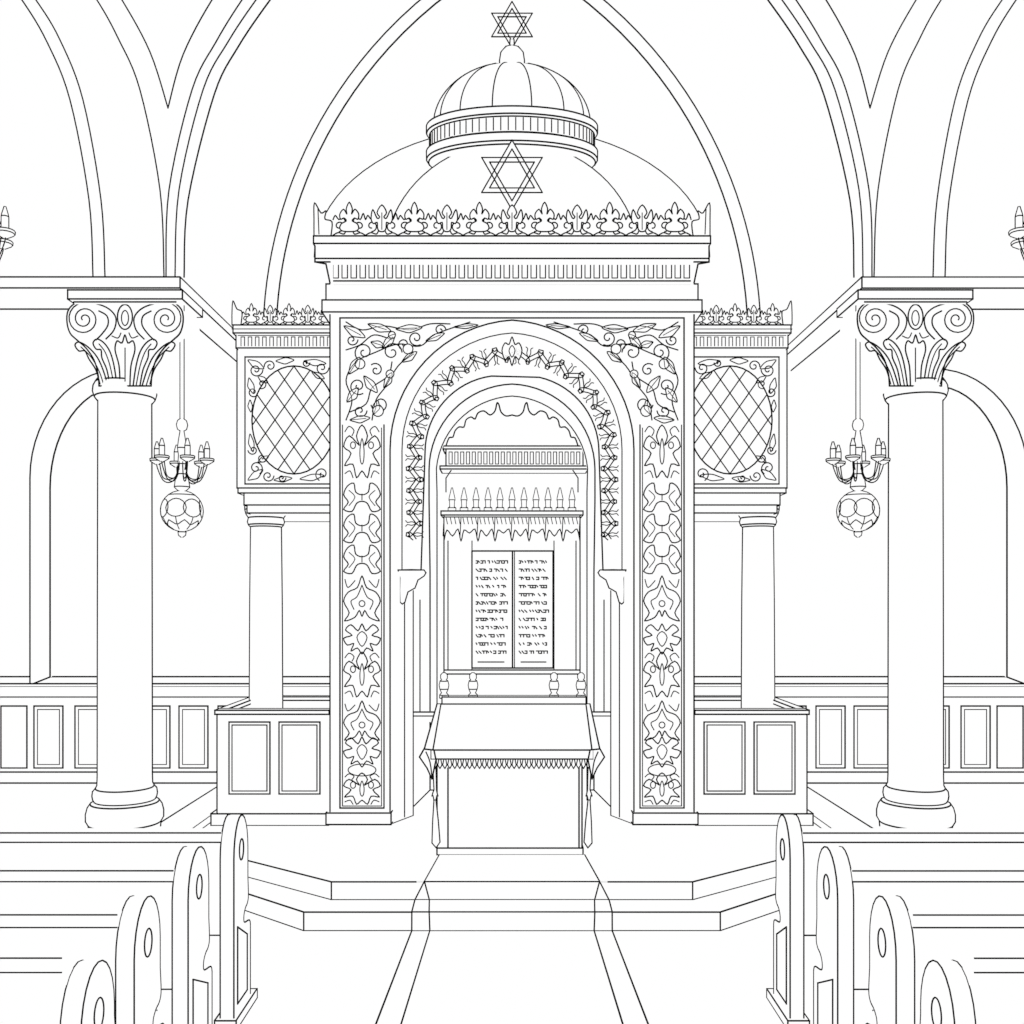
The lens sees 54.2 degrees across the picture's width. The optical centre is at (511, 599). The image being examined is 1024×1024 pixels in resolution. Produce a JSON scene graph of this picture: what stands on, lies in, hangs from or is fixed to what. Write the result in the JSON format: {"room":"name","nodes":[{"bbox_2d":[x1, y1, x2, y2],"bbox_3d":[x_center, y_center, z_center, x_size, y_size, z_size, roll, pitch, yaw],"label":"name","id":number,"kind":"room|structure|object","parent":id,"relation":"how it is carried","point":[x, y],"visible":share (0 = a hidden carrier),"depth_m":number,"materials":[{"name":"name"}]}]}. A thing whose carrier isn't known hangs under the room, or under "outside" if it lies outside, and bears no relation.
{"room":"house of worship","nodes":[
{"label":"house of worship","id":0,"kind":"room"},
{"bbox_2d":[0,206,15,259],"bbox_3d":[-4.553,-4.626,8.400,0.752,4.025,0.669,0,0,0],"label":"chandelier","id":1,"kind":"object","parent":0,"point":[6,232],"visible":1,"depth_m":8.39,"materials":[{"name":"white paint"}]},
{"bbox_2d":[0,0,1023,681],"bbox_3d":[0.000,-3.050,12.110,14.000,10.500,0.180,0,0,0],"label":"wall","id":2,"kind":"structure","parent":0,"point":[831,583],"depth_m":12.02,"materials":[{"name":"white paint"}]},
{"bbox_2d":[29,373,96,682],"bbox_3d":[-5.203,-0.871,11.960,1.114,3.790,0.100,0,0,0],"label":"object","id":3,"kind":"structure","parent":2,"relation":"attached to","point":[50,434],"depth_m":11.93,"materials":[{"name":"white paint"}]},
{"bbox_2d":[0,676,1023,785],"bbox_3d":[0.000,1.555,11.905,13.992,1.290,0.190,0,0,0],"label":"panelling","id":4,"kind":"object","parent":2,"relation":"attached to","point":[48,730],"visible":0.45,"depth_m":11.85,"materials":[{"name":"white paint"}]},
{"bbox_2d":[263,0,760,316],"bbox_3d":[0.000,-5.312,11.896,5.895,4.501,0.208,0,0,0],"label":"arch","id":5,"kind":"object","parent":2,"relation":"attached to","point":[421,12],"depth_m":11.80,"materials":[{"name":"white paint"}]},
{"bbox_2d":[943,369,1023,682],"bbox_3d":[5.603,-0.871,11.961,1.126,3.790,0.098,0,0,0],"label":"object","id":6,"kind":"structure","parent":2,"relation":"attached to","point":[1006,433],"depth_m":11.93,"materials":[{"name":"white paint"}]},
{"bbox_2d":[0,786,1023,1023],"bbox_3d":[0.000,2.245,5.350,14.200,0.110,13.700,0,0,0],"label":"floor","id":7,"kind":"structure","parent":0,"point":[300,977],"depth_m":6.21,"materials":[{"name":"white paint"}]},
{"bbox_2d":[0,947,114,1023],"bbox_3d":[-3.944,1.700,3.545,5.053,1.006,0.476,0,0,0],"label":"wooden pew","id":8,"kind":"object","parent":7,"relation":"on","point":[39,985],"visible":1,"depth_m":3.39,"materials":[{"name":"white paint"}]},
{"bbox_2d":[0,895,163,1023],"bbox_3d":[-3.941,1.685,4.005,5.057,1.036,0.477,0,0,0],"label":"wooden pew","id":9,"kind":"object","parent":7,"relation":"on","point":[127,937],"visible":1,"depth_m":3.85,"materials":[{"name":"white paint"}]},
{"bbox_2d":[0,846,212,1023],"bbox_3d":[-3.939,1.665,4.625,5.062,1.077,0.478,0,0,0],"label":"wooden pew","id":10,"kind":"object","parent":7,"relation":"on","point":[180,890],"visible":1,"depth_m":4.47,"materials":[{"name":"white paint"}]},
{"bbox_2d":[0,814,257,1023],"bbox_3d":[-3.938,1.668,5.345,5.064,1.073,0.479,0,0,0],"label":"wooden pew","id":11,"kind":"object","parent":7,"relation":"on","point":[228,953],"visible":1,"depth_m":5.19,"materials":[{"name":"white paint"}]},
{"bbox_2d":[66,289,202,827],"bbox_3d":[-3.706,-0.369,9.621,1.315,5.152,0.692,0,0,-3],"label":"column","id":12,"kind":"structure","parent":7,"relation":"on","point":[132,337],"depth_m":9.39,"materials":[{"name":"white paint"}]},
{"bbox_2d":[0,276,235,369],"bbox_3d":[-5.054,-2.895,10.698,3.882,0.297,2.613,0,0,0],"label":"beam","id":13,"kind":"structure","parent":12,"relation":"on","point":[25,301],"depth_m":9.47,"materials":[{"name":"white paint"}]},
{"bbox_2d":[21,0,297,289],"bbox_3d":[-3.480,-4.609,9.717,3.035,3.079,0.406,0,0,0],"label":"arch","id":14,"kind":"object","parent":13,"relation":"on","point":[151,86],"visible":0.98,"depth_m":9.52,"materials":[{"name":"white paint"}]},
{"bbox_2d":[149,305,214,537],"bbox_3d":[-3.142,-1.702,9.520,0.613,2.221,0.546,0,0,0],"label":"chandelier","id":15,"kind":"object","parent":13,"relation":"hanging from","point":[181,510],"visible":1,"depth_m":9.47,"materials":[{"name":"white paint"}]},
{"bbox_2d":[193,786,830,930],"bbox_3d":[0.000,2.075,9.225,5.813,0.261,5.163,0,0,0],"label":"platform","id":16,"kind":"object","parent":7,"relation":"on","point":[331,877],"visible":0.29,"depth_m":7.23,"materials":[{"name":"white paint"}]},
{"bbox_2d":[210,695,329,825],"bbox_3d":[-2.091,1.452,9.295,1.033,1.010,1.325,0,0,0],"label":"pedestal","id":17,"kind":"object","parent":16,"relation":"on","point":[272,764],"visible":0.68,"depth_m":8.67,"materials":[{"name":"white paint"}]},
{"bbox_2d":[231,1,792,824],"bbox_3d":[0.000,-1.520,9.500,5.165,7.744,2.215,0,0,0],"label":"torah ark","id":18,"kind":"object","parent":16,"relation":"on","point":[512,347],"visible":0.98,"depth_m":8.81,"materials":[{"name":"white paint"}]},
{"bbox_2d":[471,550,553,668],"bbox_3d":[0.005,0.092,9.678,0.798,1.145,0.051,0,0,0],"label":"tablet","id":19,"kind":"object","parent":18,"relation":"attached to","point":[512,591],"visible":1,"depth_m":9.66,"materials":[{"name":"white paint"}]},
{"bbox_2d":[419,672,604,854],"bbox_3d":[0.000,1.285,8.081,1.418,1.339,1.012,0,0,0],"label":"lectern","id":20,"kind":"object","parent":16,"relation":"on","point":[506,771],"visible":1,"depth_m":7.65,"materials":[{"name":"white paint"}]},
{"bbox_2d":[694,695,813,825],"bbox_3d":[2.092,1.452,9.295,1.033,1.010,1.325,0,0,0],"label":"pedestal","id":21,"kind":"object","parent":16,"relation":"on","point":[751,764],"visible":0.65,"depth_m":8.67,"materials":[{"name":"white paint"}]},
{"bbox_2d":[375,854,648,1023],"bbox_3d":[-0.001,2.069,4.815,1.590,0.260,5.637,0,0,0],"label":"carpet runner","id":22,"kind":"object","parent":7,"relation":"on","point":[495,939],"visible":1,"depth_m":6.30,"materials":[{"name":"white carpet"}]},
{"bbox_2d":[766,814,1023,1023],"bbox_3d":[3.938,1.668,5.345,5.064,1.073,0.478,0,0,0],"label":"wooden pew","id":23,"kind":"object","parent":7,"relation":"on","point":[796,953],"visible":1,"depth_m":5.19,"materials":[{"name":"white paint"}]},
{"bbox_2d":[836,289,973,827],"bbox_3d":[3.865,-0.369,9.621,1.324,5.152,0.692,0,0,3],"label":"column","id":24,"kind":"structure","parent":7,"relation":"on","point":[907,337],"depth_m":9.39,"materials":[{"name":"white paint"}]},
{"bbox_2d":[788,276,1023,370],"bbox_3d":[5.139,-2.895,10.699,3.712,0.297,2.611,0,0,0],"label":"beam","id":25,"kind":"structure","parent":24,"relation":"on","point":[998,301],"depth_m":9.65,"materials":[{"name":"white paint"}]},
{"bbox_2d":[825,305,890,537],"bbox_3d":[3.294,-1.702,9.520,0.613,2.221,0.546,0,0,0],"label":"chandelier","id":26,"kind":"object","parent":25,"relation":"hanging from","point":[858,510],"visible":0.99,"depth_m":9.47,"materials":[{"name":"white paint"}]},
{"bbox_2d":[740,0,1016,289],"bbox_3d":[3.613,-4.609,9.717,3.035,3.079,0.406,0,0,0],"label":"arch","id":27,"kind":"object","parent":25,"relation":"on","point":[886,86],"visible":0.98,"depth_m":9.52,"materials":[{"name":"white paint"}]},
{"bbox_2d":[813,846,1023,1023],"bbox_3d":[3.943,1.665,4.625,5.054,1.077,0.477,0,0,0],"label":"wooden pew","id":28,"kind":"object","parent":7,"relation":"on","point":[846,893],"visible":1,"depth_m":4.47,"materials":[{"name":"white paint"}]},
{"bbox_2d":[866,895,1023,1023],"bbox_3d":[3.953,1.685,4.005,5.033,1.036,0.476,0,0,0],"label":"wooden pew","id":29,"kind":"object","parent":7,"relation":"on","point":[903,939],"visible":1,"depth_m":3.85,"materials":[{"name":"white paint"}]},
{"bbox_2d":[920,947,1023,1023],"bbox_3d":[3.964,1.700,3.545,5.013,1.006,0.475,0,0,0],"label":"wooden pew","id":30,"kind":"object","parent":7,"relation":"on","point":[988,988],"visible":1,"depth_m":3.39,"materials":[{"name":"white paint"}]},
{"bbox_2d":[1008,206,1023,259],"bbox_3d":[4.553,-4.626,8.400,0.752,4.025,0.669,0,0,0],"label":"chandelier","id":31,"kind":"object","parent":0,"point":[1017,232],"visible":1,"depth_m":8.39,"materials":[{"name":"white paint"}]}
]}

